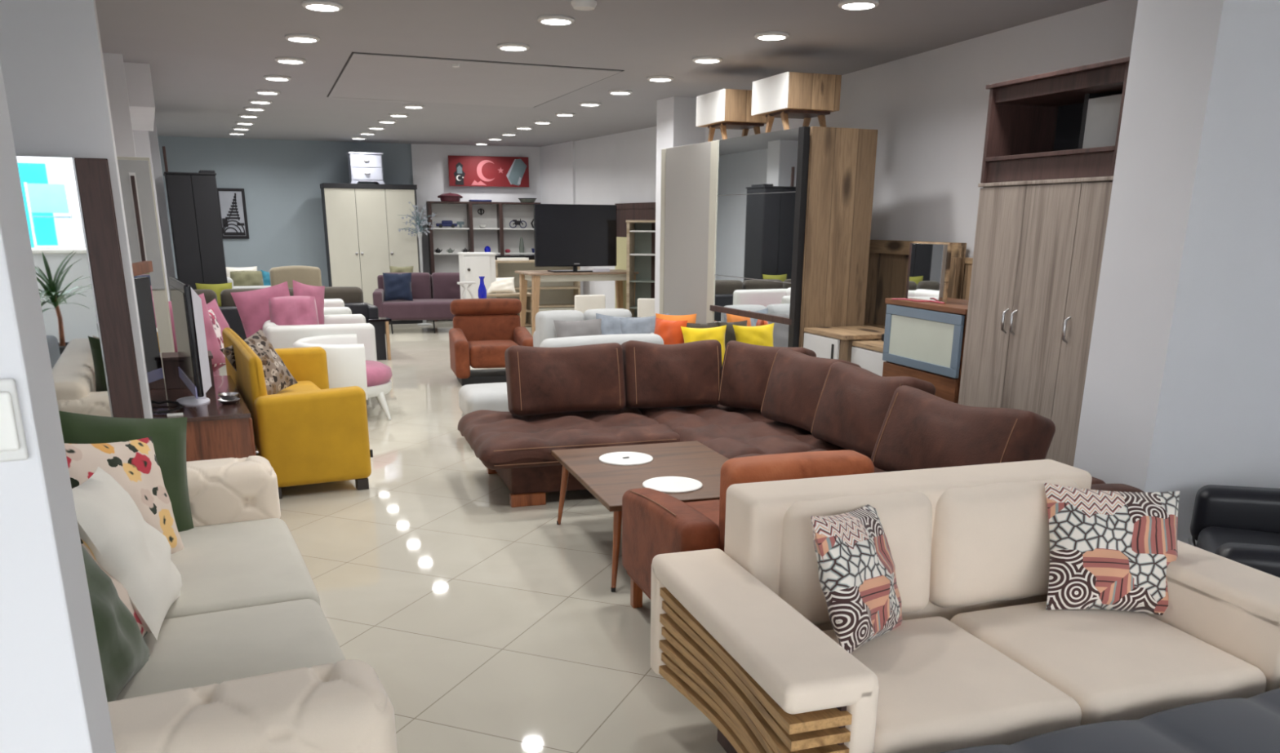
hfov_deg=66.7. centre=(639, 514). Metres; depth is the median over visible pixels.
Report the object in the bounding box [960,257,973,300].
panel
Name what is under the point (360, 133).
recessed light
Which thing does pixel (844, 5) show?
diffuser
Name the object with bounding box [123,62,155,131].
wall
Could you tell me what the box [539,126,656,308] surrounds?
wall
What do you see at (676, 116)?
column
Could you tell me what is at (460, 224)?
figurine
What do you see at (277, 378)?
cushion
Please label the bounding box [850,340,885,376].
drawer unit
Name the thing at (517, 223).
motorcycle
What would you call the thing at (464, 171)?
banner
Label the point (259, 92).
diffuser
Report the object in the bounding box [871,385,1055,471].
cushion
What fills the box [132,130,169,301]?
wall
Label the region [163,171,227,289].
wardrobe
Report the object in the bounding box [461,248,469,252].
teapot
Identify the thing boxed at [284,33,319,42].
recessed light
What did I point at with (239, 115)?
recessed light
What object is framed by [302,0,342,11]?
recessed light
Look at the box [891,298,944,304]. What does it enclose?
ribbon
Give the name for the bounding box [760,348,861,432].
cushion
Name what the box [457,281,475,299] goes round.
stand
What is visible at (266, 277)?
velvet cushion
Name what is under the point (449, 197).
pot
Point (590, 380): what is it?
cushion
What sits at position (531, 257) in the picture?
base cabinet
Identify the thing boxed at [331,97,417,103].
trim
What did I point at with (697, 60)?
diffuser
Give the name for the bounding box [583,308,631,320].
cushion
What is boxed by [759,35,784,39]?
diffuser
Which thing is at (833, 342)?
nightstand
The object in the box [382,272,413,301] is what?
cushion
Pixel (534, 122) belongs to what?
recessed light
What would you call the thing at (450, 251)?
teapot
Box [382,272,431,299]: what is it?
cushion
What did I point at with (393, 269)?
cushion
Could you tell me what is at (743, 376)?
cushion
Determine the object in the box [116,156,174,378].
tall cabinet
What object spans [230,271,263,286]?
cushion
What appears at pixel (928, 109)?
wall
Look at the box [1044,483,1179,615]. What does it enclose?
cushion
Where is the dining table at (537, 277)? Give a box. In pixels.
[515,269,639,337]
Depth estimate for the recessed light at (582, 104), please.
10.24 m
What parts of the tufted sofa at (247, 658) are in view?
armrest, armrest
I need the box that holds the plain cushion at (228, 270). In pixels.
[226,266,257,277]
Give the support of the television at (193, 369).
on the tv stand at (215, 430)
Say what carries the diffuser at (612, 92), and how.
attached to the recessed light at (611, 91)
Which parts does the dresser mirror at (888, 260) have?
rail, rail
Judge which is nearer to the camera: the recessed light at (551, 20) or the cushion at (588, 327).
the recessed light at (551, 20)
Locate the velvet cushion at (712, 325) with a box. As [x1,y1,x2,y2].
[686,322,718,328]
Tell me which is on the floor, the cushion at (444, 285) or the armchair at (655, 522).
the armchair at (655, 522)
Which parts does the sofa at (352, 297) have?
backrest, armrest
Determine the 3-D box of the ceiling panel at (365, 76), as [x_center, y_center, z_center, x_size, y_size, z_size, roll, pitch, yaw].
[-1.665,-3.975,8.978,2.155,0.029,2.932,-6,18,-20]
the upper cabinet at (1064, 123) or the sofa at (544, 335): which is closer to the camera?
the upper cabinet at (1064, 123)
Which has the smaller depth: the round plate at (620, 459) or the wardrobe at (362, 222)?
the round plate at (620, 459)
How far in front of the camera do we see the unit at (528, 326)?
13.75 m
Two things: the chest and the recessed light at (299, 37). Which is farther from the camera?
the chest
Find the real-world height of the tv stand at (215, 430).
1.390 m
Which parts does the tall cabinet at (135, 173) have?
door, door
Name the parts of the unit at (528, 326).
panel, drawer, panel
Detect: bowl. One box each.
[217,392,239,404]
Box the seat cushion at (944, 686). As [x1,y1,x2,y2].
[822,617,1081,752]
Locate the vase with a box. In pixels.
[478,276,486,298]
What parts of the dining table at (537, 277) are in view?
leg, leg, leg, leg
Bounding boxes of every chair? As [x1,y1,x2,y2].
[269,266,321,288]
[292,333,392,420]
[448,298,533,386]
[574,294,604,314]
[637,298,654,317]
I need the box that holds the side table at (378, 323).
[364,317,391,359]
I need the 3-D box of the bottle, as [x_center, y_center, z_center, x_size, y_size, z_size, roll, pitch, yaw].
[-2.011,-4.577,16.508,0.090,0.260,0.089,-4,17,-15]
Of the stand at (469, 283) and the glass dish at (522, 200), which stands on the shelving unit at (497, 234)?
the glass dish at (522, 200)
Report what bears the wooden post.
on the wardrobe at (192, 197)
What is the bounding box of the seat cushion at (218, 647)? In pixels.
[115,599,345,701]
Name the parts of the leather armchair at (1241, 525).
rail, armrest, seat, armrest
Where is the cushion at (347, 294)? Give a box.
[288,286,364,302]
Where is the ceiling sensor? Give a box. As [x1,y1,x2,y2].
[451,63,459,67]
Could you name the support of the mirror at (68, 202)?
on the floor
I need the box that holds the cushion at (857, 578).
[810,504,902,653]
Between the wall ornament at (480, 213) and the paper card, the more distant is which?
the wall ornament at (480, 213)
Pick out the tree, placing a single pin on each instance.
(422, 223)
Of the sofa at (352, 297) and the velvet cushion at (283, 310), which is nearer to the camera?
the velvet cushion at (283, 310)
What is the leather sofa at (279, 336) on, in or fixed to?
on the floor
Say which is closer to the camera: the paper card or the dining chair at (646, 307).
the paper card
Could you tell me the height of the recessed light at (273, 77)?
0.022 m
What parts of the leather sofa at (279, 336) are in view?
backrest, armrest, armrest, leg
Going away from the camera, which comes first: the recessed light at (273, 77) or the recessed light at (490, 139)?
the recessed light at (273, 77)
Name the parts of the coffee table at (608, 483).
leg, leg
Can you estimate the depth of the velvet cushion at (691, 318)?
8.07 m
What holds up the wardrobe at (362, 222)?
on the floor
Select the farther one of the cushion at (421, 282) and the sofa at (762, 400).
the cushion at (421, 282)
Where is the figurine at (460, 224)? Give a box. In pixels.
[457,222,464,227]
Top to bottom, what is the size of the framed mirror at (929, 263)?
0.340 m
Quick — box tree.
[398,201,436,325]
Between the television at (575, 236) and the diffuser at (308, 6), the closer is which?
the diffuser at (308, 6)
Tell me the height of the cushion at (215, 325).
0.446 m
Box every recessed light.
[228,132,244,134]
[231,127,249,130]
[235,121,254,124]
[238,114,258,117]
[244,106,265,111]
[248,99,271,103]
[254,89,279,94]
[262,75,290,80]
[275,57,306,63]
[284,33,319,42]
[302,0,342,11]
[351,137,366,139]
[359,132,375,134]
[367,126,385,129]
[377,120,396,123]
[388,113,408,117]
[402,104,424,108]
[474,142,488,145]
[487,137,502,140]
[497,42,529,51]
[501,133,516,135]
[515,126,533,129]
[533,120,551,124]
[537,14,574,25]
[555,112,574,116]
[578,102,600,106]
[608,89,632,94]
[646,75,673,81]
[692,55,722,63]
[754,31,789,40]
[837,0,879,9]
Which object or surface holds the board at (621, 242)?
on the floor
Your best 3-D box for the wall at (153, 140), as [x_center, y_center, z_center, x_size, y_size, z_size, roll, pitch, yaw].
[-6.111,-3.433,11.889,0.650,2.900,0.400,-8,18,-25]
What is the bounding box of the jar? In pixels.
[484,246,490,252]
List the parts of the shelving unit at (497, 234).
shelf, panel, shelf, panel, shelf, shelf, panel, shelf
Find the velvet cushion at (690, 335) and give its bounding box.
[680,324,726,366]
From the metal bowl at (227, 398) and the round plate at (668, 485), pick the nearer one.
the round plate at (668, 485)
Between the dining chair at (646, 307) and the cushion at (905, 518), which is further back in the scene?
the dining chair at (646, 307)
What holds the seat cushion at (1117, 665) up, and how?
on the sofa at (744, 632)
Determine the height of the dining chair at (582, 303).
0.741 m
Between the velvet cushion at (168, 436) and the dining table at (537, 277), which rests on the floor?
the dining table at (537, 277)
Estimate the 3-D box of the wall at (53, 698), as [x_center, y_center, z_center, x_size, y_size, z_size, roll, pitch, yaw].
[-0.777,-0.141,1.044,0.232,2.900,0.250,-8,18,-25]
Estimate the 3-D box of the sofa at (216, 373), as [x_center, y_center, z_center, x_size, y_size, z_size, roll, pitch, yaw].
[-3.669,-1.116,7.808,0.500,0.860,0.780,-6,18,-19]
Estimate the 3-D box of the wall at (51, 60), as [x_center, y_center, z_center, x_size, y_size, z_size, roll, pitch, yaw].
[-4.323,-1.075,4.074,3.900,2.900,0.450,-8,18,-25]
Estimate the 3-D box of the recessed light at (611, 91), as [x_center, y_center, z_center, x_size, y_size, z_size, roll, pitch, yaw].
[-0.189,-4.058,9.347,0.232,0.022,0.232,-8,18,-25]
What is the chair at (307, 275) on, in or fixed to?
on the floor
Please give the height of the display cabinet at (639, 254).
1.650 m
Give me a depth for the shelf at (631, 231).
12.87 m
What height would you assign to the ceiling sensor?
0.025 m
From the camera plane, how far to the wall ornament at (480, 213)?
16.29 m
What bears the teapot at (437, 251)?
on the shelving unit at (497, 234)
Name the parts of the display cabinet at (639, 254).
panel, panel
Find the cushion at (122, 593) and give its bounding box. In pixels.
[80,538,148,638]
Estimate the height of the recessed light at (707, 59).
0.022 m
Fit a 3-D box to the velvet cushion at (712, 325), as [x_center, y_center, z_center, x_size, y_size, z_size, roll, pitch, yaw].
[0.507,-1.417,8.040,0.321,0.339,0.118,-6,18,-20]
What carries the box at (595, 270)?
on the dining table at (537, 277)
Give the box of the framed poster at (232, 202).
[217,188,248,239]
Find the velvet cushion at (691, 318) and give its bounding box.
[655,313,696,323]
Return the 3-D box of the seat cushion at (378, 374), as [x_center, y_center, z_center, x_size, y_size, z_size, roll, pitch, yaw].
[-2.493,-1.212,8.331,0.720,0.160,0.720,-6,18,-19]
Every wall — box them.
[0,0,152,418]
[0,61,115,752]
[102,52,136,157]
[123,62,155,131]
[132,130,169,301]
[148,113,175,301]
[157,135,413,286]
[410,143,541,274]
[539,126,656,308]
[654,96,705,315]
[705,0,1137,257]
[1073,0,1279,545]
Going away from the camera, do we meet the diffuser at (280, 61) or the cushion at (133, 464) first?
the cushion at (133, 464)
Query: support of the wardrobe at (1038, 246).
on the floor
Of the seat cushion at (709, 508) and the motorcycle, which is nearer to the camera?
the seat cushion at (709, 508)
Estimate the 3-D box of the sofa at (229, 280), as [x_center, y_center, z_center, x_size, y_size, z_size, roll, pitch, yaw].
[-5.520,-3.053,14.221,1.060,0.840,0.900,-8,18,-25]
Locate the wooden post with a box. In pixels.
[162,146,168,172]
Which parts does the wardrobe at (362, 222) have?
door, cornice, door, door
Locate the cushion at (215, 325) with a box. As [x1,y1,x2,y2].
[208,308,225,368]
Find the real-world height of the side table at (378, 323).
0.490 m
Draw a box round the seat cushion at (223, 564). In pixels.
[164,518,320,619]
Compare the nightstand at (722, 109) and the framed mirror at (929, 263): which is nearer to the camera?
the framed mirror at (929, 263)
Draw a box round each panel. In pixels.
[328,53,622,107]
[614,202,655,298]
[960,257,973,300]
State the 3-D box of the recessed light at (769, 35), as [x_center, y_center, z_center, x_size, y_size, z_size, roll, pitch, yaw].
[0.880,-3.194,6.493,0.232,0.022,0.232,-8,18,-25]
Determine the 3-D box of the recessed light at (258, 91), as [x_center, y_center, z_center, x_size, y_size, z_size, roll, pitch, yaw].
[-3.653,-4.137,9.530,0.232,0.022,0.232,-8,18,-25]
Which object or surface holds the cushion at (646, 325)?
on the sofa at (544, 335)
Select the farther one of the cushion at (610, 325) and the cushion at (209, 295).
the cushion at (209, 295)
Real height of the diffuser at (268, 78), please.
0.016 m
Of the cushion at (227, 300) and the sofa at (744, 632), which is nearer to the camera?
the sofa at (744, 632)
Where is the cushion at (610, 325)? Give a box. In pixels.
[595,313,637,334]
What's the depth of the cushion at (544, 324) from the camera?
8.19 m
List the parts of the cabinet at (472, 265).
door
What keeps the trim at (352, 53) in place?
attached to the ceiling
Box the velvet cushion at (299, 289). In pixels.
[292,280,324,324]
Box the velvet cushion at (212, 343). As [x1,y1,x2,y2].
[168,293,225,364]
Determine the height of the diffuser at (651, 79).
0.016 m
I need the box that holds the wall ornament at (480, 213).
[477,208,484,215]
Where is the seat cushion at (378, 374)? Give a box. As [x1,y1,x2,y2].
[365,360,392,386]
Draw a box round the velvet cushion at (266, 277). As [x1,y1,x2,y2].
[260,270,271,285]
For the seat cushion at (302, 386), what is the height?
0.240 m
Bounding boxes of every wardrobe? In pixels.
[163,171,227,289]
[320,182,422,324]
[659,126,878,349]
[958,176,1113,466]
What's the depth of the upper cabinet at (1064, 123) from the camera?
4.71 m
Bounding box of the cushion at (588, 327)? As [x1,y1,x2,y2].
[553,318,601,337]
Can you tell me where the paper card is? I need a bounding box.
[167,413,183,417]
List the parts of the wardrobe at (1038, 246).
door, handle, handle, door, handle, door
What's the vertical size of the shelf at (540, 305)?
0.025 m
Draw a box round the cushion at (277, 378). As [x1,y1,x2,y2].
[219,328,297,395]
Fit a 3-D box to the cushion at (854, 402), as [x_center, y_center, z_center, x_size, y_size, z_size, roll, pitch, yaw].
[1.234,-0.553,5.264,0.290,0.459,0.720,10,11,-27]
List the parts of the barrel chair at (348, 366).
leg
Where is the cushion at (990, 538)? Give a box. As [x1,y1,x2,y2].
[928,479,1079,608]
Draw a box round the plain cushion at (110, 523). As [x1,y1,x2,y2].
[71,466,182,640]
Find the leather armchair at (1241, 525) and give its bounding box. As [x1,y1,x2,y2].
[1187,484,1279,577]
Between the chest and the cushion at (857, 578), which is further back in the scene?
the chest
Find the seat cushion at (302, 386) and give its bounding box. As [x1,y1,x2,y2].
[275,381,320,394]
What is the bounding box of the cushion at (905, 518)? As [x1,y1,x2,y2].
[778,492,932,626]
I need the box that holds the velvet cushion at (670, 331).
[653,317,687,344]
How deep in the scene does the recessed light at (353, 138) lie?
14.69 m
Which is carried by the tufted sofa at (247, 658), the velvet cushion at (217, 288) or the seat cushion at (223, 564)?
the seat cushion at (223, 564)
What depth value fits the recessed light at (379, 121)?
12.20 m
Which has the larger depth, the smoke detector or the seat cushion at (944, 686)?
the smoke detector
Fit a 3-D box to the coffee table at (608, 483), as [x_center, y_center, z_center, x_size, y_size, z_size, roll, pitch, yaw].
[0.097,-0.027,5.001,0.860,0.422,1.150,-5,18,-17]
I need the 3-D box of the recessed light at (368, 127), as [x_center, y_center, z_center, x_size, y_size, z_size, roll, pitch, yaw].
[-3.555,-5.210,13.110,0.232,0.022,0.232,-8,18,-25]
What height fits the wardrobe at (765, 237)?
2.250 m
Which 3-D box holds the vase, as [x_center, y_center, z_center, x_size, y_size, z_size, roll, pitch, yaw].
[-1.873,-2.680,11.537,0.104,0.275,0.104,-8,18,-25]
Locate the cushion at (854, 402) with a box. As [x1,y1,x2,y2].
[810,361,935,458]
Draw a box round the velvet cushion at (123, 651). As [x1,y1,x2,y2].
[80,544,150,702]
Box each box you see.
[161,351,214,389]
[592,268,609,272]
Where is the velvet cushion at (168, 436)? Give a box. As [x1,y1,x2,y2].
[58,410,193,532]
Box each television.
[168,276,211,406]
[533,204,616,272]
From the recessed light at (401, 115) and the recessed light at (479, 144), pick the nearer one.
the recessed light at (401, 115)
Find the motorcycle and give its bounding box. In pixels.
[509,218,526,228]
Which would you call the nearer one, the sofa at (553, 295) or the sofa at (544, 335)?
the sofa at (544, 335)
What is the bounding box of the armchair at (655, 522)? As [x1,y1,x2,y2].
[622,450,874,608]
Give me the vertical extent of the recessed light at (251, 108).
0.022 m
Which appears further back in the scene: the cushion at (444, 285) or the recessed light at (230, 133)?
the cushion at (444, 285)
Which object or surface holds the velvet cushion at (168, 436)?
on the tufted sofa at (247, 658)
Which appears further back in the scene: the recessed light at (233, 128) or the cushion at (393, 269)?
the cushion at (393, 269)
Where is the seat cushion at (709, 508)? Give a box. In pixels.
[684,499,719,525]
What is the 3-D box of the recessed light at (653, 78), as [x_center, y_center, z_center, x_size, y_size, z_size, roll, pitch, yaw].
[0.175,-3.787,8.453,0.232,0.022,0.232,-8,18,-25]
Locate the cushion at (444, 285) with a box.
[431,272,460,298]
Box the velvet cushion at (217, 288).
[195,282,231,306]
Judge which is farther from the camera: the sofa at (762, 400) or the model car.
the model car
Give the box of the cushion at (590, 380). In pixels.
[504,342,626,415]
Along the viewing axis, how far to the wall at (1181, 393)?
4.07 m
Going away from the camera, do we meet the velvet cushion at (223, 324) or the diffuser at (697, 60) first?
the diffuser at (697, 60)
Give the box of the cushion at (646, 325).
[619,313,669,333]
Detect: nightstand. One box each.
[695,88,767,142]
[751,71,841,133]
[803,325,884,362]
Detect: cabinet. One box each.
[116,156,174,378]
[457,252,496,299]
[495,254,534,260]
[626,220,655,317]
[882,297,968,404]
[980,56,1129,183]
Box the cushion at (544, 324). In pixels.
[535,310,584,347]
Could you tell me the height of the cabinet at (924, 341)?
1.140 m
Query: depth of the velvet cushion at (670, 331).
7.84 m
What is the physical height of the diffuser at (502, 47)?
0.016 m
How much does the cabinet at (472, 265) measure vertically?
1.200 m
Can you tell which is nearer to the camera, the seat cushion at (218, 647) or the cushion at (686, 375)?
the seat cushion at (218, 647)
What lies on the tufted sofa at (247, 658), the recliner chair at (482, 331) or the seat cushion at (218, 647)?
the seat cushion at (218, 647)
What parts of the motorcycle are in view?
frame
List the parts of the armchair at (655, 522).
leg, armrest, backrest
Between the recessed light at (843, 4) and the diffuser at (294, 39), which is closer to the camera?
the recessed light at (843, 4)
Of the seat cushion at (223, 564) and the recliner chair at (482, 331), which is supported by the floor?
the recliner chair at (482, 331)
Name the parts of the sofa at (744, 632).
armrest, frame, armrest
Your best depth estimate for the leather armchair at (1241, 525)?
3.94 m
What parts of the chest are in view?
drawer, drawer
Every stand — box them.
[132,261,258,462]
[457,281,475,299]
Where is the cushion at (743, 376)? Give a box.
[717,340,816,410]
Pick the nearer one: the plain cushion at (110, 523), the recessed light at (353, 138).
the plain cushion at (110, 523)
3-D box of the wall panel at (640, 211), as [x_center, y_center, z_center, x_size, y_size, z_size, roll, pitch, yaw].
[0.015,-3.552,13.507,0.070,1.480,1.600,-8,18,-25]
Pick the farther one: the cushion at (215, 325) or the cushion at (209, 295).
the cushion at (209, 295)
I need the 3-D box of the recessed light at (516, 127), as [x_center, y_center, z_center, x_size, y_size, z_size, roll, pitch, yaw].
[-1.544,-5.152,12.963,0.232,0.022,0.232,-8,18,-25]
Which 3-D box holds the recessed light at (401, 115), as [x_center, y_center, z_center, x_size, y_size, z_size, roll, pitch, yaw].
[-2.859,-4.728,11.518,0.232,0.022,0.232,-8,18,-25]
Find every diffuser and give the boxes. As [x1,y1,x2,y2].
[258,92,275,93]
[267,78,287,79]
[279,60,302,62]
[288,37,315,41]
[306,4,337,9]
[501,46,525,49]
[542,19,569,23]
[612,92,628,93]
[650,78,669,80]
[696,59,718,62]
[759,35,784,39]
[842,3,874,8]
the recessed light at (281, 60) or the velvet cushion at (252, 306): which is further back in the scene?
the velvet cushion at (252, 306)
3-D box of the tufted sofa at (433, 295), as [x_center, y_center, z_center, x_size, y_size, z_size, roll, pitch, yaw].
[-3.177,-3.246,14.886,1.720,0.861,0.840,-3,17,-11]
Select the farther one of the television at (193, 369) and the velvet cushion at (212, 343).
the velvet cushion at (212, 343)
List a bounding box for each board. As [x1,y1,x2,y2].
[198,170,214,173]
[614,236,626,309]
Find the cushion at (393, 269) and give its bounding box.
[389,266,413,272]
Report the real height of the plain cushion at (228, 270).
0.458 m
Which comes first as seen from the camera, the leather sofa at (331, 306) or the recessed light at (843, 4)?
the recessed light at (843, 4)
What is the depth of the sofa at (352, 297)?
11.54 m
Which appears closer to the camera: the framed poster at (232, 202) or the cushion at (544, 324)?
the cushion at (544, 324)
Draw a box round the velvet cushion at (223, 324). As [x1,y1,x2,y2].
[206,298,230,371]
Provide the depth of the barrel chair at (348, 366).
7.97 m
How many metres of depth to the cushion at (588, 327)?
8.13 m
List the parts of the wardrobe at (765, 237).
white post, pale door, dark rail, mirror door, panel, panel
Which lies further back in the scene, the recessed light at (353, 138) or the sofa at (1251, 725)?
the recessed light at (353, 138)
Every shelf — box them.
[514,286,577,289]
[538,303,574,307]
[629,253,655,255]
[629,280,654,283]
[629,306,637,309]
[630,230,655,232]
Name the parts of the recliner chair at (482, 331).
armrest, backrest, seat, armrest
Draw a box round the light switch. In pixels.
[0,377,28,462]
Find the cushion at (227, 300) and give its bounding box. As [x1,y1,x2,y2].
[220,288,263,306]
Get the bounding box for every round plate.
[599,452,653,466]
[642,476,702,493]
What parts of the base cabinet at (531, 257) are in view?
door, door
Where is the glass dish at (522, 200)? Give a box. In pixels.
[518,198,536,202]
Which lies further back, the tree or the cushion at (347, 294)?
the tree
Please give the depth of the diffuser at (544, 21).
6.03 m
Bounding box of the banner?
[448,155,528,187]
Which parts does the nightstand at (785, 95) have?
leg, door, leg, leg rail, leg, leg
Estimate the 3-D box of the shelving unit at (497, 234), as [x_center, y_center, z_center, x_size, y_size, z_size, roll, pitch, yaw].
[-2.606,-4.269,16.446,1.860,1.930,0.300,-4,17,-15]
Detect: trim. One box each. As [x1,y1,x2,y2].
[326,52,624,107]
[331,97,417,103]
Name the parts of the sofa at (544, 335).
backrest, armrest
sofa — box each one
[107,456,397,752]
[193,286,378,340]
[213,368,219,376]
[226,276,271,288]
[262,314,377,404]
[324,298,351,315]
[372,272,460,333]
[457,339,1143,507]
[495,257,580,311]
[533,308,663,347]
[649,459,1279,752]
[940,688,1279,752]
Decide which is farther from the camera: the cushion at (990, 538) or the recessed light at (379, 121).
the recessed light at (379, 121)
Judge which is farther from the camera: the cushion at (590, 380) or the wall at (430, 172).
the wall at (430, 172)
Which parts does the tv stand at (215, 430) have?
cable coil, drawer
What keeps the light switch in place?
attached to the wall at (53, 698)
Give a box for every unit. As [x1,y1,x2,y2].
[426,201,540,321]
[486,292,532,335]
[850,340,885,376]
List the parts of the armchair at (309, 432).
backrest, armrest, armrest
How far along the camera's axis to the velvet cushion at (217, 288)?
11.50 m
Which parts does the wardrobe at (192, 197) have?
door, door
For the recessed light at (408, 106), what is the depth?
10.57 m
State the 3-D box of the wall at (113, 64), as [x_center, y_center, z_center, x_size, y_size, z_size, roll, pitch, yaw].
[-4.248,-2.235,7.941,0.400,2.900,0.450,-8,18,-25]
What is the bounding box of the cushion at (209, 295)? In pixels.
[193,289,217,304]
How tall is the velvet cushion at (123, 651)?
0.450 m
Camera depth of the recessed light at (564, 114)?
11.23 m
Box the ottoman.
[458,382,509,417]
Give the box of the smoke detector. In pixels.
[570,0,596,10]
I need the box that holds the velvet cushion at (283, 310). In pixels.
[268,296,319,325]
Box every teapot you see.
[433,248,442,253]
[445,248,454,253]
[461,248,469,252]
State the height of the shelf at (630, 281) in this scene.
0.020 m
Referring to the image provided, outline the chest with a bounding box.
[346,151,384,184]
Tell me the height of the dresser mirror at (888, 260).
1.500 m
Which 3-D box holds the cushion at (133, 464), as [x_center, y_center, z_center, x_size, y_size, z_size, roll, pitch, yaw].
[-1.814,-0.041,3.389,0.206,0.501,0.519,6,18,19]
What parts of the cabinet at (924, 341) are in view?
drawer, frosted pane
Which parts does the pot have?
pot, lid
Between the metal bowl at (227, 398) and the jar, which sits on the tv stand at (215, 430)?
the metal bowl at (227, 398)
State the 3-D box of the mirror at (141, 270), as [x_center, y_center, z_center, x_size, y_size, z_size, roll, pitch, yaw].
[-2.735,-0.981,5.380,0.160,0.790,0.686,-8,18,-25]
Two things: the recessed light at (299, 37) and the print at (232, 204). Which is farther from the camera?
the print at (232, 204)
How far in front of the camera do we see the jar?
16.34 m
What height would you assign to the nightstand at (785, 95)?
0.406 m
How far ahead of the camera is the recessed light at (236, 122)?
12.54 m
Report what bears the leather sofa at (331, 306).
on the floor
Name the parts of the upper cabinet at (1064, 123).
panel, rail, rail, panel, panel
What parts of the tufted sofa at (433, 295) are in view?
armrest, backrest, seat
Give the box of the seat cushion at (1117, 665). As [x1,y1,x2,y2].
[950,601,1266,725]
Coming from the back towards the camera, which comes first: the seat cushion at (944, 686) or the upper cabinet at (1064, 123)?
the upper cabinet at (1064, 123)
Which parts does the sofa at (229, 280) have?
armrest, backrest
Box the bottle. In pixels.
[519,236,524,253]
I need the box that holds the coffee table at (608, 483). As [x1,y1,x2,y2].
[551,440,728,592]
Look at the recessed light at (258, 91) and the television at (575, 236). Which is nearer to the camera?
the recessed light at (258, 91)
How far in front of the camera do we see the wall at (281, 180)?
15.52 m
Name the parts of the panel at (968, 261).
rail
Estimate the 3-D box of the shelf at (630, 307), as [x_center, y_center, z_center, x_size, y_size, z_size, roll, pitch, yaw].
[0.064,-2.817,13.251,0.360,0.020,0.260,4,17,13]
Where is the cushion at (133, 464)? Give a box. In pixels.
[64,436,184,554]
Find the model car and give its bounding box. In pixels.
[435,220,457,227]
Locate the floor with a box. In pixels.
[218,320,726,752]
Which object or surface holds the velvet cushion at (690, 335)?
on the sofa at (544, 335)
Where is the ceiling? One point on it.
(206, 60)
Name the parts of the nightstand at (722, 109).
door, leg, leg, leg rail, leg, leg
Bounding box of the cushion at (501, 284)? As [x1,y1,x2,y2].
[487,277,515,293]
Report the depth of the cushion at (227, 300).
11.26 m
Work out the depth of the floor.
4.40 m
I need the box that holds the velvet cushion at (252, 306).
[231,281,289,338]
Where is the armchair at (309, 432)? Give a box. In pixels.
[222,327,373,499]
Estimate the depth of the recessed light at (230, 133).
14.03 m
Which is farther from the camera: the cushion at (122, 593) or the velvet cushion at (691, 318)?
the velvet cushion at (691, 318)
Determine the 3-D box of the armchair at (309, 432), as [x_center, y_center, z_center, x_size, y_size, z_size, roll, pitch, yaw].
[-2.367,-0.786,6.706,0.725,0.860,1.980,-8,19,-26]
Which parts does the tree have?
stem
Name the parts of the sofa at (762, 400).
seat, seat, seat, rail, armrest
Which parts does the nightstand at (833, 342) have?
door, black pull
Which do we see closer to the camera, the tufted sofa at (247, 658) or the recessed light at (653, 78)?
the tufted sofa at (247, 658)
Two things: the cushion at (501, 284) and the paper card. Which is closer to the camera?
the paper card
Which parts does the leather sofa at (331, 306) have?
armrest, armrest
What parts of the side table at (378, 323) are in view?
leg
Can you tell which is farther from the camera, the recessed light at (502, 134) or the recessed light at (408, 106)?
the recessed light at (502, 134)
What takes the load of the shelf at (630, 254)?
attached to the display cabinet at (639, 254)
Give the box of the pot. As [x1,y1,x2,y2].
[437,192,462,201]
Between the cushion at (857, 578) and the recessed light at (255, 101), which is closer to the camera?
the cushion at (857, 578)
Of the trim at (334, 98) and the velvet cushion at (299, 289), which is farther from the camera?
the trim at (334, 98)
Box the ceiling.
[95,0,1107,146]
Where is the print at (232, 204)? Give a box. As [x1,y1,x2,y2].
[218,191,245,232]
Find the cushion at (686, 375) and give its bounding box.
[621,339,722,408]
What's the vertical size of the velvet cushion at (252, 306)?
0.671 m
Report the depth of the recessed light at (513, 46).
6.92 m
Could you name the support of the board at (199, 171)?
on the wardrobe at (192, 197)
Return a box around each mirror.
[16,155,144,418]
[132,261,166,410]
[863,240,966,328]
[905,241,952,303]
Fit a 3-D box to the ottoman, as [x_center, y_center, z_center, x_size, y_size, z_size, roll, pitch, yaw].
[-1.038,-0.756,7.367,0.600,0.440,0.560,-5,18,-17]

